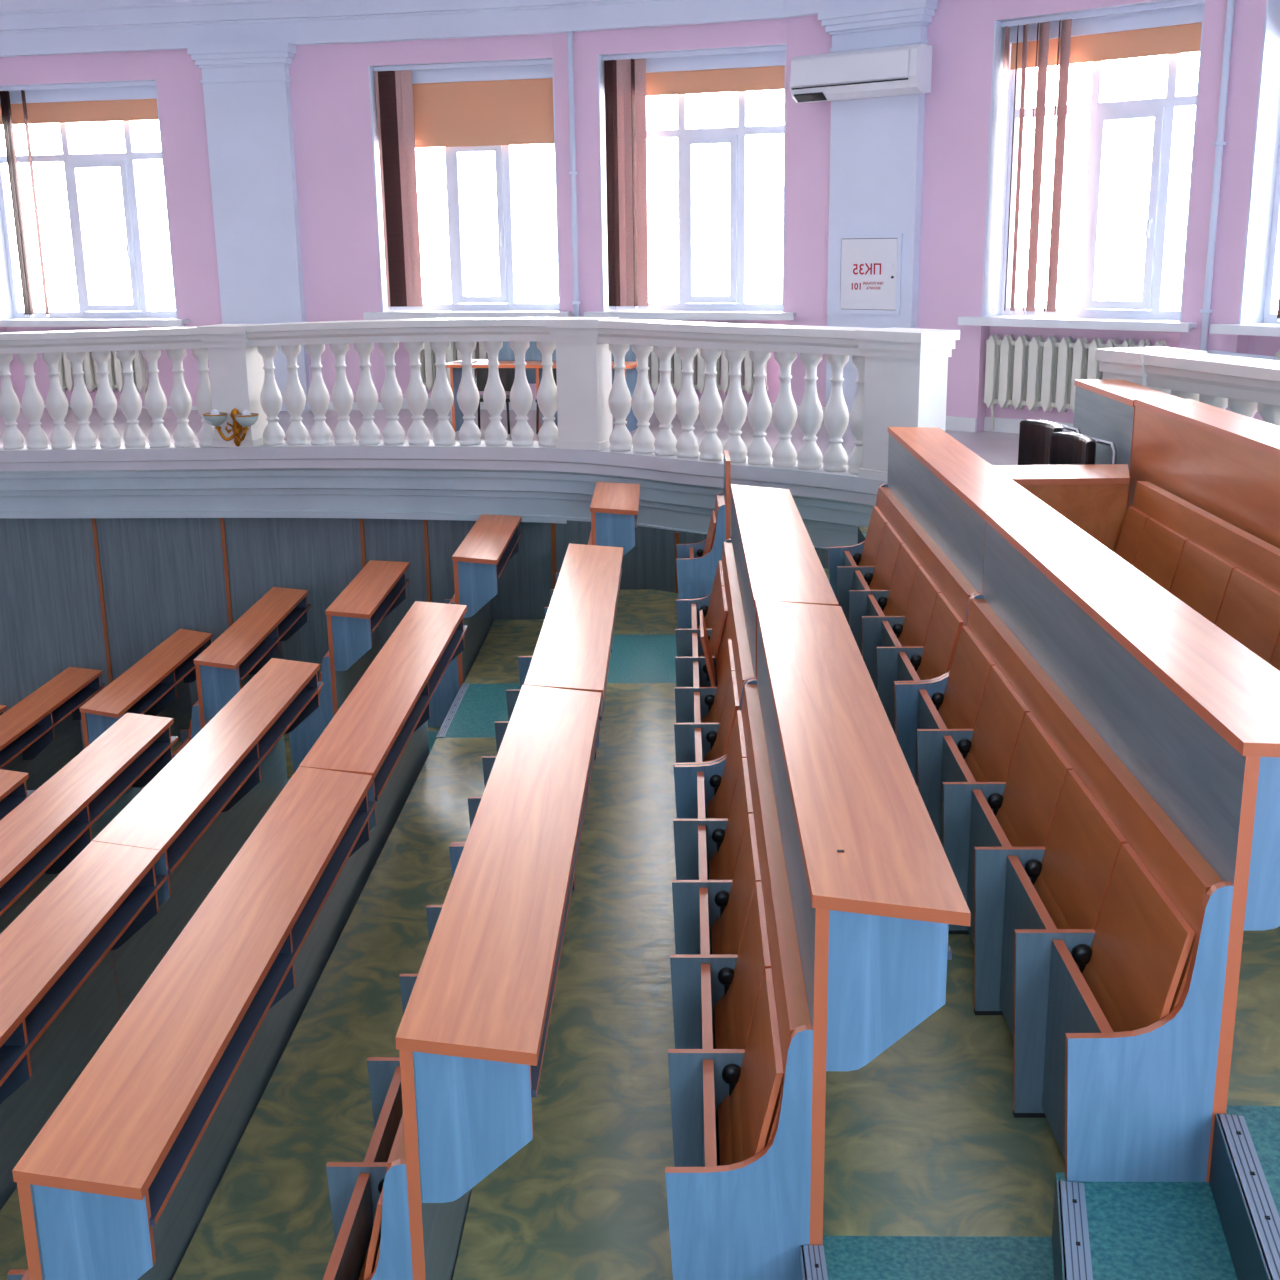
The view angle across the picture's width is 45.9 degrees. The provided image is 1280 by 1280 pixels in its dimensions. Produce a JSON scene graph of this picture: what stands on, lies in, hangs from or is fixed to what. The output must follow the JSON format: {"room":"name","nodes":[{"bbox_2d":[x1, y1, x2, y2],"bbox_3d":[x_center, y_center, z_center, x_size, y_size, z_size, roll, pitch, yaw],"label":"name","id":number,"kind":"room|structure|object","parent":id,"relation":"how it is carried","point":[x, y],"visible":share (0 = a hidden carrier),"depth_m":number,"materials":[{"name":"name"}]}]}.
{"room":"lecture hall","nodes":[
{"label":"lecture hall","id":0,"kind":"room"},
{"bbox_2d":[141,740,181,789],"bbox_3d":[-3.140,3.725,3.905,0.785,2.246,16.243,0,15,2],"label":"floor","id":1,"kind":"structure","parent":0,"point":[180,743],"depth_m":10.73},
{"bbox_2d":[0,713,177,933],"bbox_3d":[-2.742,1.226,6.891,0.561,1.057,2.590,0,15,2],"label":"bench","id":2,"kind":"object","parent":1,"relation":"on","point":[39,838],"visible":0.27,"depth_m":6.87,"materials":[{"name":"orange wood"}]},
{"bbox_2d":[173,587,310,757],"bbox_3d":[-2.648,0.395,10.041,0.561,1.057,2.110,-1,15,0],"label":"bench","id":3,"kind":"object","parent":1,"relation":"on","point":[238,654],"visible":0.33,"depth_m":9.49,"materials":[{"name":"orange wood"}]},
{"bbox_2d":[239,604,310,680],"bbox_3d":[-2.502,-0.005,10.003,0.236,0.016,1.940,-1,15,0],"label":"shelf","id":4,"kind":"object","parent":3,"relation":"attached to","point":[272,640],"depth_m":9.94,"materials":[{"name":"blue laminate"}]},
{"bbox_2d":[0,727,439,1279],"bbox_3d":[-1.580,3.479,3.593,0.785,2.840,15.846,0,15,2],"label":"floor","id":5,"kind":"structure","parent":0,"point":[13,1256],"depth_m":4.51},
{"bbox_2d":[7,766,375,1279],"bbox_3d":[-1.226,1.273,4.298,0.561,1.057,2.470,0,15,1],"label":"desk","id":6,"kind":"object","parent":5,"relation":"on","point":[119,1181],"visible":1,"depth_m":3.70,"materials":[{"name":"orange wood"}]},
{"bbox_2d":[148,801,375,1225],"bbox_3d":[-1.080,0.883,4.223,0.236,0.016,2.370,0,15,1],"label":"shelf","id":7,"kind":"object","parent":6,"relation":"attached to","point":[171,1170],"depth_m":3.78,"materials":[{"name":"blue laminate"}]},
{"bbox_2d":[299,601,467,969],"bbox_3d":[-1.179,0.644,6.686,0.561,1.057,2.620,0,15,1],"label":"bench","id":8,"kind":"object","parent":5,"relation":"on","point":[380,731],"visible":0.44,"depth_m":6.29,"materials":[{"name":"orange wood"}]},
{"bbox_2d":[374,625,467,800],"bbox_3d":[-1.034,0.251,6.621,0.236,0.016,2.500,0,15,1],"label":"shelf","id":9,"kind":"object","parent":8,"relation":"attached to","point":[388,766],"depth_m":6.32,"materials":[{"name":"blue laminate"}]},
{"bbox_2d":[428,514,521,726],"bbox_3d":[-1.089,-0.150,9.697,0.561,1.057,1.560,0,15,1],"label":"bench","id":10,"kind":"object","parent":5,"relation":"on","point":[482,556],"visible":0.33,"depth_m":9.15,"materials":[{"name":"orange"}]},
{"bbox_2d":[497,532,520,578],"bbox_3d":[-0.942,-0.548,9.650,0.236,0.016,1.400,0,15,1],"label":"shelf","id":11,"kind":"object","parent":10,"relation":"attached to","point":[514,540],"depth_m":9.63,"materials":[{"name":"blue laminate"}]},
{"bbox_2d":[284,733,293,780],"bbox_3d":[-2.359,3.592,3.786,0.785,2.543,16.120,0,15,2],"label":"floor","id":12,"kind":"structure","parent":0,"point":[289,764],"depth_m":9.60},
{"bbox_2d":[0,841,166,1210],"bbox_3d":[-2.015,1.560,4.415,0.561,1.057,2.510,0,15,2],"label":"bench","id":13,"kind":"object","parent":12,"relation":"on","point":[59,1003],"visible":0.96,"depth_m":4.92,"materials":[{"name":"orange wood"}]},
{"bbox_2d":[0,875,166,1086],"bbox_3d":[-1.869,1.171,4.339,0.236,0.016,2.410,0,15,2],"label":"shelf","id":14,"kind":"object","parent":13,"relation":"attached to","point":[48,1008],"depth_m":4.75,"materials":[{"name":"blue laminate"}]},
{"bbox_2d":[92,658,323,1017],"bbox_3d":[-1.952,0.934,6.793,0.561,1.057,2.580,0,15,2],"label":"bench","id":15,"kind":"object","parent":12,"relation":"on","point":[203,806],"visible":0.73,"depth_m":6.45,"materials":[{"name":"orange wood"}]},
{"bbox_2d":[167,682,323,873],"bbox_3d":[-1.805,0.540,6.731,0.236,0.016,2.450,0,15,2],"label":"shelf","id":16,"kind":"object","parent":15,"relation":"attached to","point":[205,817],"depth_m":6.45,"materials":[{"name":"blue laminate"}]},
{"bbox_2d":[289,560,409,772],"bbox_3d":[-1.842,0.166,9.701,0.561,1.057,1.570,-1,15,1],"label":"bench","id":17,"kind":"object","parent":12,"relation":"on","point":[354,617],"visible":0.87,"depth_m":9.11,"materials":[{"name":"orange wood"}]},
{"bbox_2d":[370,578,409,632],"bbox_3d":[-1.696,-0.231,9.652,0.236,0.016,1.420,-1,15,1],"label":"shelf","id":18,"kind":"object","parent":17,"relation":"attached to","point":[400,586],"depth_m":9.65,"materials":[{"name":"blue laminate"}]},
{"bbox_2d":[172,619,544,1279],"bbox_3d":[-0.800,3.361,3.418,0.785,3.137,15.606,0,15,2],"label":"floor","id":19,"kind":"structure","parent":0,"point":[268,1216],"depth_m":5.03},
{"bbox_2d":[436,683,469,738],"bbox_3d":[-1.052,0.402,8.550,0.045,0.036,1.016,0,15,2],"label":"step nosing","id":20,"kind":"structure","parent":19,"relation":"on","point":[452,711],"depth_m":8.49,"materials":[{"name":"grey metal"}]},
{"bbox_2d":[323,685,601,1279],"bbox_3d":[-0.435,0.981,4.200,0.561,1.057,2.470,0,15,2],"label":"bench","id":21,"kind":"object","parent":19,"relation":"on","point":[455,1105],"visible":1,"depth_m":3.29,"materials":[{"name":"orange wood"}]},
{"bbox_2d":[531,721,599,1096],"bbox_3d":[-0.289,0.591,4.124,0.236,0.016,2.370,0,15,2],"label":"shelf","id":22,"kind":"object","parent":21,"relation":"attached to","point":[535,1070],"depth_m":3.57,"materials":[{"name":"blue laminate"}]},
{"bbox_2d":[451,543,622,843],"bbox_3d":[-0.377,0.352,6.588,0.561,1.057,2.620,0,15,1],"label":"bench","id":23,"kind":"object","parent":19,"relation":"on","point":[573,650],"visible":0.23,"depth_m":6.16,"materials":[{"name":"orange wood"}]},
{"bbox_2d":[599,568,621,720],"bbox_3d":[-0.231,-0.041,6.523,0.236,0.016,2.500,0,15,1],"label":"shelf","id":24,"kind":"object","parent":23,"relation":"attached to","point":[603,698],"depth_m":5.93,"materials":[{"name":"blue laminate"}]},
{"bbox_2d":[544,482,639,616],"bbox_3d":[-0.278,-0.365,9.303,0.561,1.057,1.110,-1,15,1],"label":"bench","id":25,"kind":"object","parent":19,"relation":"on","point":[614,507],"visible":0.16,"depth_m":8.81,"materials":[{"name":"orange"}]},
{"bbox_2d":[635,515,637,530],"bbox_3d":[-0.132,-0.764,9.263,0.236,0.016,0.940,-1,15,1],"label":"shelf","id":26,"kind":"object","parent":25,"relation":"attached to","point":[636,516],"depth_m":8.99,"materials":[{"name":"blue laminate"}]},
{"bbox_2d":[0,518,828,748],"bbox_3d":[-4.448,0.907,11.528,12.913,3.850,1.175,3,15,15],"label":"wall","id":27,"kind":"structure","parent":0,"point":[161,577],"depth_m":11.31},
{"bbox_2d":[91,518,112,683],"bbox_3d":[-4.096,0.532,11.774,0.028,3.240,0.012,3,15,15],"label":"trim","id":28,"kind":"structure","parent":27,"relation":"attached to","point":[94,526],"depth_m":11.55,"materials":[{"name":"brown wood"}]},
{"bbox_2d":[220,518,232,626],"bbox_3d":[-3.062,0.579,11.541,0.028,3.240,0.012,2,15,12],"label":"trim","id":29,"kind":"structure","parent":27,"relation":"attached to","point":[222,524],"depth_m":11.25,"materials":[{"name":"brown wood"}]},
{"bbox_2d":[359,518,365,568],"bbox_3d":[-1.980,0.638,11.261,0.028,3.240,0.012,5,16,20],"label":"trim","id":30,"kind":"structure","parent":27,"relation":"attached to","point":[362,534],"depth_m":10.90,"materials":[{"name":"brown wood"}]},
{"bbox_2d":[423,520,431,601],"bbox_3d":[-1.495,0.679,11.078,0.028,3.240,0.012,5,16,21],"label":"trim","id":31,"kind":"structure","parent":27,"relation":"attached to","point":[425,522],"depth_m":10.74,"materials":[{"name":"brown wood"}]},
{"bbox_2d":[551,523,556,588],"bbox_3d":[-0.573,0.750,10.761,0.028,3.240,0.012,6,16,26],"label":"trim","id":32,"kind":"structure","parent":27,"relation":"attached to","point":[553,529],"depth_m":10.40,"materials":[{"name":"brown wood"}]},
{"bbox_2d":[675,532,678,593],"bbox_3d":[0.263,0.866,10.278,0.028,3.240,0.012,10,18,35],"label":"trim","id":33,"kind":"structure","parent":27,"relation":"attached to","point":[676,533],"depth_m":9.91,"materials":[{"name":"brown wood"}]},
{"bbox_2d":[0,408,1018,465],"bbox_3d":[-0.883,-0.255,6.907,11.474,0.295,23.834,-10,17,-30],"label":"floor","id":34,"kind":"structure","parent":0,"point":[996,448],"depth_m":11.76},
{"bbox_2d":[474,368,514,433],"bbox_3d":[-1.099,-1.796,11.334,0.377,0.487,0.291,3,15,13],"label":"office chair","id":35,"kind":"object","parent":34,"relation":"on","point":[507,375],"visible":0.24,"depth_m":11.37,"materials":[{"name":"black plastic"}]},
{"bbox_2d":[446,341,637,431],"bbox_3d":[-0.710,-1.932,11.372,1.450,0.740,0.500,3,15,13],"label":"writing desk","id":36,"kind":"object","parent":34,"relation":"on","point":[506,356],"visible":0.24,"depth_m":11.34,"materials":[{"name":"brown wood"}]},
{"bbox_2d":[535,368,556,433],"bbox_3d":[-0.572,-1.771,11.212,0.377,0.487,0.291,3,15,13],"label":"office chair","id":37,"kind":"object","parent":34,"relation":"on","point":[553,369],"visible":0.06,"depth_m":11.16,"materials":[{"name":"black plastic"}]},
{"bbox_2d":[1095,346,1279,425],"bbox_3d":[2.642,-0.447,5.234,0.518,0.855,4.285,-2,15,-6],"label":"balustrade","id":38,"kind":"object","parent":34,"relation":"on","point":[1247,386],"visible":0.2,"depth_m":6.49,"materials":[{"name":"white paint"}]},
{"bbox_2d":[452,589,678,1279],"bbox_3d":[-0.022,3.261,3.172,0.785,3.434,15.221,0,15,2],"label":"floor","id":39,"kind":"structure","parent":0,"point":[585,1198],"depth_m":4.40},
{"bbox_2d":[676,450,730,598],"bbox_3d":[0.371,-0.579,8.966,0.313,1.031,0.460,0,15,2],"label":"bench","id":40,"kind":"object","parent":39,"relation":"on","point":[697,563],"visible":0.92,"depth_m":8.78,"materials":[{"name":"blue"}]},
{"bbox_2d":[673,484,838,818],"bbox_3d":[0.430,0.059,6.489,0.561,1.057,2.620,0,15,2],"label":"bench","id":41,"kind":"object","parent":39,"relation":"on","point":[770,555],"visible":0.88,"depth_m":6.20,"materials":[{"name":"orange wood"}]},
{"bbox_2d":[665,600,970,1279],"bbox_3d":[0.364,0.691,4.092,0.561,1.059,2.490,0,15,2],"label":"bench","id":42,"kind":"object","parent":39,"relation":"on","point":[817,893],"visible":1,"depth_m":3.26,"materials":[{"name":"orange wood"}]},
{"bbox_2d":[947,942,951,959],"bbox_3d":[0.510,0.299,4.026,0.236,0.016,2.370,0,15,2],"label":"shelf","id":43,"kind":"object","parent":42,"relation":"attached to","point":[949,952],"depth_m":2.88,"materials":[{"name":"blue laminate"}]},
{"bbox_2d":[0,0,1279,431],"bbox_3d":[-2.410,0.608,4.799,17.159,8.000,20.158,0,15,2],"label":"wall","id":44,"kind":"structure","parent":0,"point":[333,87],"depth_m":11.48,"materials":[{"name":"pink paint"}]},
{"bbox_2d":[0,86,157,124],"bbox_3d":[-4.834,-4.596,12.968,1.722,0.299,0.076,2,15,12],"label":"roller blind","id":45,"kind":"object","parent":44,"relation":"attached to","point":[131,103],"visible":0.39,"depth_m":12.94,"materials":[{"name":"brown fabric"}]},
{"bbox_2d":[0,121,189,326],"bbox_3d":[-4.846,-3.744,13.078,1.968,2.005,0.430,2,15,12],"label":"window","id":46,"kind":"structure","parent":44,"relation":"in","point":[137,314],"depth_m":13.24,"materials":[{"name":"white plastic"}]},
{"bbox_2d":[0,81,154,316],"bbox_3d":[-4.845,-3.780,13.074,1.722,1.927,0.087,2,15,12],"label":"vertical blind","id":47,"kind":"object","parent":46,"relation":"attached to","point":[4,91],"visible":1,"depth_m":13.12,"materials":[{"name":"white fabric"}]},
{"bbox_2d":[58,330,147,408],"bbox_3d":[-4.769,-2.340,13.393,0.882,0.790,0.100,2,15,12],"label":"radiator","id":48,"kind":"object","parent":44,"relation":"attached to","point":[114,364],"visible":0.29,"depth_m":13.34,"materials":[{"name":"white metal"}]},
{"bbox_2d":[187,42,309,410],"bbox_3d":[-3.219,-3.332,12.706,0.867,3.115,0.185,2,15,9],"label":"pilaster","id":49,"kind":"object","parent":44,"relation":"attached to","point":[246,87],"depth_m":12.57,"materials":[{"name":"white paint"}]},
{"bbox_2d":[0,440,886,547],"bbox_3d":[-4.383,-1.090,10.909,13.055,0.676,1.402,3,15,15],"label":"trim","id":50,"kind":"structure","parent":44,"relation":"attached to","point":[534,483],"depth_m":10.55,"materials":[{"name":"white paint"}]},
{"bbox_2d":[0,317,959,480],"bbox_3d":[-4.384,-1.762,10.701,13.058,0.961,1.409,3,15,15],"label":"balustrade","id":51,"kind":"object","parent":50,"relation":"on","point":[901,381],"visible":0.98,"depth_m":10.09,"materials":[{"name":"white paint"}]},
{"bbox_2d":[203,408,258,445],"bbox_3d":[-2.885,-1.499,10.701,0.422,0.270,0.181,4,15,16],"label":"wall lamp","id":52,"kind":"object","parent":51,"relation":"attached to","point":[216,418],"visible":1,"depth_m":10.68,"materials":[{"name":"gold metal"}]},
{"bbox_2d":[0,0,896,56],"bbox_3d":[-2.671,-2.949,3.869,16.825,0.640,19.400,0,15,2],"label":"trim","id":53,"kind":"structure","parent":44,"relation":"attached to","point":[27,27],"depth_m":12.12,"materials":[{"name":"white paint"}]},
{"bbox_2d":[420,342,507,391],"bbox_3d":[-1.442,-2.272,12.739,0.980,0.716,0.100,3,15,14],"label":"radiator","id":54,"kind":"object","parent":44,"relation":"attached to","point":[427,361],"visible":0.06,"depth_m":12.75,"materials":[{"name":"white metal"}]},
{"bbox_2d":[363,145,572,318],"bbox_3d":[-1.407,-3.664,12.401,1.792,2.005,0.430,3,15,14],"label":"window","id":55,"kind":"structure","parent":44,"relation":"in","point":[504,305],"depth_m":12.60,"materials":[{"name":"white plastic"}]},
{"bbox_2d":[373,59,551,308],"bbox_3d":[-1.406,-3.701,12.397,1.546,1.927,0.079,3,15,14],"label":"vertical blind","id":56,"kind":"object","parent":55,"relation":"attached to","point":[394,92],"visible":1,"depth_m":12.50,"materials":[{"name":"fabric"}]},
{"bbox_2d":[412,64,553,147],"bbox_3d":[-1.389,-4.357,12.332,1.546,0.629,0.075,3,15,14],"label":"roller blind","id":57,"kind":"object","parent":44,"relation":"attached to","point":[500,105],"visible":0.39,"depth_m":12.30,"materials":[{"name":"brown fabric"}]},
{"bbox_2d":[20,398,1072,433],"bbox_3d":[-1.509,-1.787,12.348,11.815,0.280,1.440,5,16,21],"label":"baseboard","id":58,"kind":"structure","parent":44,"relation":"attached to","point":[1007,425],"depth_m":10.93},
{"bbox_2d":[567,31,579,316],"bbox_3d":[-0.524,-3.329,12.092,0.060,3.050,0.052,0,15,2],"label":"pipe","id":59,"kind":"object","parent":44,"relation":"attached to","point":[573,173],"visible":0.8,"depth_m":11.97,"materials":[{"name":"white metal"}]},
{"bbox_2d":[584,91,795,319],"bbox_3d":[0.421,-3.536,11.819,1.730,2.005,0.430,5,16,19],"label":"window","id":60,"kind":"structure","parent":44,"relation":"in","point":[735,306],"depth_m":11.94,"materials":[{"name":"white plastic"}]},
{"bbox_2d":[602,46,784,308],"bbox_3d":[0.422,-3.572,11.814,1.484,1.927,0.088,5,16,19],"label":"vertical blind","id":61,"kind":"object","parent":60,"relation":"attached to","point":[624,75],"visible":1,"depth_m":11.97,"materials":[{"name":"fabric"}]},
{"bbox_2d":[636,346,767,393],"bbox_3d":[0.457,-2.160,12.131,1.176,0.714,0.100,5,16,19],"label":"radiator","id":62,"kind":"object","parent":44,"relation":"attached to","point":[654,364],"visible":0.23,"depth_m":12.09,"materials":[{"name":"white paint"}]},
{"bbox_2d":[646,51,784,95],"bbox_3d":[0.448,-4.388,11.704,1.484,0.299,0.075,5,16,19],"label":"roller blind","id":63,"kind":"object","parent":44,"relation":"attached to","point":[757,71],"visible":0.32,"depth_m":11.65,"materials":[{"name":"brown fabric"}]},
{"bbox_2d":[790,44,931,102],"bbox_3d":[1.548,-4.002,10.702,1.040,0.316,0.226,11,19,39],"label":"air conditioner","id":64,"kind":"object","parent":44,"relation":"attached to","point":[903,69],"visible":1,"depth_m":10.58,"materials":[{"name":"white plastic"}]},
{"bbox_2d":[836,234,902,314],"bbox_3d":[1.676,-2.681,11.089,0.540,0.570,0.026,11,19,39],"label":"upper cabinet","id":65,"kind":"object","parent":44,"relation":"attached to","point":[869,266],"visible":1,"depth_m":11.08,"materials":[{"name":"white paint"}]},
{"bbox_2d":[818,0,937,423],"bbox_3d":[1.692,-2.961,11.039,0.874,3.115,0.185,11,19,39],"label":"pilaster","id":66,"kind":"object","parent":44,"relation":"attached to","point":[876,143],"depth_m":10.86,"materials":[{"name":"white paint"}]},
{"bbox_2d":[958,53,1195,331],"bbox_3d":[2.984,-3.092,9.999,1.684,2.005,0.430,13,20,42],"label":"window","id":67,"kind":"structure","parent":44,"relation":"in","point":[1148,314],"depth_m":10.05,"materials":[{"name":"white plastic"}]},
{"bbox_2d":[992,0,1203,314],"bbox_3d":[2.987,-3.128,9.994,1.438,1.927,0.088,13,20,42],"label":"vertical blind","id":68,"kind":"object","parent":67,"relation":"attached to","point":[1066,19],"visible":1,"depth_m":10.24,"materials":[{"name":"fabric"}]},
{"bbox_2d":[984,334,1169,429],"bbox_3d":[2.953,-1.730,10.350,1.344,0.675,0.100,13,20,42],"label":"radiator","id":69,"kind":"object","parent":44,"relation":"attached to","point":[1036,373],"visible":0.68,"depth_m":10.46,"materials":[{"name":"white metal"}]},
{"bbox_2d":[1009,4,1202,69],"bbox_3d":[3.050,-3.938,9.861,1.438,0.299,0.075,13,20,42],"label":"roller blind","id":70,"kind":"object","parent":44,"relation":"attached to","point":[1174,30],"visible":0.62,"depth_m":9.78,"materials":[{"name":"brown fabric"}]},
{"bbox_2d":[1200,0,1234,350],"bbox_3d":[3.544,-2.678,9.327,0.060,3.010,0.052,0,15,2],"label":"pipe","id":71,"kind":"object","parent":44,"relation":"attached to","point":[1219,143],"visible":0.76,"depth_m":9.26,"materials":[{"name":"white metal"}]},
{"bbox_2d":[1208,350,1276,359],"bbox_3d":[3.705,-1.750,9.311,0.032,0.050,0.455,-11,18,-34],"label":"pipe","id":72,"kind":"object","parent":44,"relation":"attached to","point":[1209,351],"visible":0.62,"depth_m":9.30,"materials":[{"name":"white metal"}]},
{"bbox_2d":[1210,139,1279,336],"bbox_3d":[4.183,-2.740,8.598,0.430,2.005,1.672,-11,18,-34],"label":"window","id":73,"kind":"structure","parent":44,"relation":"in","point":[1269,327],"depth_m":9.34,"materials":[{"name":"white plastic"}]},
{"bbox_2d":[1276,290,1279,321],"bbox_3d":[4.186,-2.776,8.592,0.088,1.927,1.426,-11,18,-34],"label":"vertical blind","id":74,"kind":"object","parent":73,"relation":"attached to","point":[1278,311],"visible":1,"depth_m":9.20,"materials":[{"name":"white fabric"}]},
{"bbox_2d":[1275,349,1279,360],"bbox_3d":[4.217,-1.357,8.868,0.100,0.675,1.120,-11,18,-34],"label":"radiator","id":75,"kind":"object","parent":44,"relation":"attached to","point":[1277,355],"visible":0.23,"depth_m":9.18,"materials":[{"name":"white metal"}]},
{"bbox_2d":[823,568,1064,1279],"bbox_3d":[0.753,3.183,2.847,0.785,3.731,14.673,0,15,2],"label":"floor","id":76,"kind":"structure","parent":0,"point":[931,1173],"depth_m":3.30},
{"bbox_2d":[800,1245,827,1279],"bbox_3d":[0.323,1.427,2.252,0.045,0.036,1.596,0,15,2],"label":"step nosing","id":77,"kind":"structure","parent":76,"relation":"on","point":[813,1263],"depth_m":2.97,"materials":[{"name":"grey metal"}]},
{"bbox_2d":[828,427,1057,734],"bbox_3d":[1.168,-0.221,6.349,0.521,1.057,2.430,0,15,2],"label":"bench","id":78,"kind":"object","parent":76,"relation":"on","point":[904,592],"visible":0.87,"depth_m":6.08,"materials":[{"name":"orange wood"}]},
{"bbox_2d":[895,512,1279,1181],"bbox_3d":[1.109,0.393,4.020,0.521,1.057,2.440,0,15,2],"label":"bench","id":79,"kind":"object","parent":76,"relation":"on","point":[1094,766],"visible":0.98,"depth_m":3.37,"materials":[{"name":"orange wood"}]},
{"bbox_2d":[858,526,1279,1133],"bbox_3d":[1.534,3.088,2.583,0.793,4.028,14.250,0,15,2],"label":"floor","id":80,"kind":"structure","parent":0,"point":[1254,1080],"depth_m":3.25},
{"bbox_2d":[1018,420,1080,464],"bbox_3d":[1.689,-0.555,6.852,0.416,0.840,0.419,-4,15,-12],"label":"office chair","id":81,"kind":"object","parent":80,"relation":"on","point":[1034,436],"visible":0.3,"depth_m":6.86,"materials":[{"name":"black leather"}]},
{"bbox_2d":[993,464,1129,552],"bbox_3d":[1.690,-0.292,6.007,0.540,0.760,0.360,0,15,2],"label":"desk","id":82,"kind":"object","parent":80,"relation":"on","point":[1093,497],"depth_m":5.78,"materials":[{"name":"brown wood"}]},
{"bbox_2d":[993,464,1129,484],"bbox_3d":[1.686,-0.647,5.913,0.540,0.024,0.360,0,15,2],"label":"countertop","id":83,"kind":"structure","parent":82,"relation":"on","point":[1089,474],"depth_m":5.84,"materials":[{"name":"brown wood"}]},
{"bbox_2d":[1049,432,1116,464],"bbox_3d":[1.702,-0.437,6.401,0.416,0.840,0.419,-3,15,-10],"label":"office chair","id":84,"kind":"object","parent":80,"relation":"on","point":[1072,448],"visible":0.32,"depth_m":6.36,"materials":[{"name":"black leather"}]},
{"bbox_2d":[1073,380,1182,513],"bbox_3d":[2.085,-0.561,6.592,0.210,1.057,0.920,0,15,2],"label":"bench","id":85,"kind":"object","parent":80,"relation":"on","point":[1103,409],"visible":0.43,"depth_m":6.41,"materials":[{"name":"orange"}]},
{"bbox_2d":[1115,399,1279,670],"bbox_3d":[1.889,-0.007,4.468,0.491,1.057,3.450,0,15,2],"label":"bench","id":86,"kind":"object","parent":80,"relation":"on","point":[1202,520],"visible":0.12,"depth_m":5.03,"materials":[{"name":"orange wood"}]},
{"bbox_2d":[1052,1172,1237,1279],"bbox_3d":[0.823,1.352,2.237,0.419,0.180,1.718,2,15,10],"label":"floor","id":87,"kind":"structure","parent":0,"point":[1137,1230],"depth_m":2.82,"materials":[{"name":"teal carpet"}]},
{"bbox_2d":[1057,1180,1092,1279],"bbox_3d":[0.664,1.281,2.201,0.050,0.036,1.628,3,15,13],"label":"step nosing","id":88,"kind":"structure","parent":87,"relation":"attached to","point":[1076,1254],"depth_m":2.81,"materials":[{"name":"grey metal"}]},
{"bbox_2d":[1209,1106,1279,1279],"bbox_3d":[1.016,1.254,2.208,0.354,0.279,1.633,0,15,2],"label":"floor","id":89,"kind":"structure","parent":0,"point":[1246,1257],"depth_m":2.78,"materials":[{"name":"teal carpet"}]},
{"bbox_2d":[1216,1114,1279,1279],"bbox_3d":[0.990,1.135,2.155,0.050,0.036,1.616,2,15,10],"label":"step nosing","id":90,"kind":"structure","parent":89,"relation":"attached to","point":[1258,1200],"depth_m":2.69,"materials":[{"name":"grey metal"}]},
{"bbox_3d":[-5.484,4.125,4.261,0.785,1.355,16.608,0,15,2],"label":"floor","id":91,"kind":"structure","parent":0,"visible":0},
{"bbox_2d":[0,705,6,714],"bbox_3d":[-4.995,1.259,10.383,0.561,1.057,2.230,0,15,1],"label":"bench","id":92,"kind":"object","parent":91,"relation":"on","point":[3,708],"visible":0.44,"depth_m":11.20,"materials":[{"name":"orange wood"}]},
{"bbox_3d":[-4.702,3.989,4.152,0.785,1.652,16.506,0,15,2],"label":"floor","id":93,"kind":"structure","parent":0,"visible":0},
{"bbox_2d":[0,667,105,789],"bbox_3d":[-4.216,0.979,10.237,0.561,1.057,2.130,0,15,1],"label":"bench","id":94,"kind":"object","parent":93,"relation":"on","point":[40,734],"visible":0.64,"depth_m":10.44,"materials":[{"name":"orange wood"}]},
{"bbox_2d":[0,684,105,768],"bbox_3d":[-4.069,0.580,10.196,0.236,0.016,1.960,0,15,1],"label":"shelf","id":95,"kind":"object","parent":94,"relation":"attached to","point":[7,754],"depth_m":10.19,"materials":[{"name":"blue laminate"}]},
{"bbox_3d":[-3.921,3.858,4.025,0.785,1.949,16.369,0,15,2],"label":"floor","id":96,"kind":"structure","parent":0,"visible":0},
{"bbox_2d":[0,769,35,820],"bbox_3d":[-3.533,1.519,6.984,0.561,1.057,2.580,0,15,2],"label":"bench","id":97,"kind":"object","parent":96,"relation":"on","point":[13,791],"visible":0.35,"depth_m":7.93,"materials":[{"name":"orange wood"}]},
{"bbox_2d":[0,790,35,820],"bbox_3d":[-3.387,1.125,6.923,0.236,0.016,2.450,0,15,2],"label":"shelf","id":98,"kind":"object","parent":97,"relation":"attached to","point":[9,803],"depth_m":7.94,"materials":[{"name":"blue laminate"}]},
{"bbox_2d":[79,629,211,751],"bbox_3d":[-3.355,0.690,10.123,0.561,1.057,2.060,0,15,1],"label":"bench","id":99,"kind":"object","parent":96,"relation":"on","point":[158,684],"visible":0.27,"depth_m":10.01,"materials":[{"name":"orange wood"}]},
{"bbox_2d":[124,649,204,714],"bbox_3d":[-3.209,0.291,10.082,0.236,0.016,1.890,0,15,1],"label":"shelf","id":100,"kind":"object","parent":99,"relation":"attached to","point":[167,684],"depth_m":9.98,"materials":[{"name":"blue laminate"}]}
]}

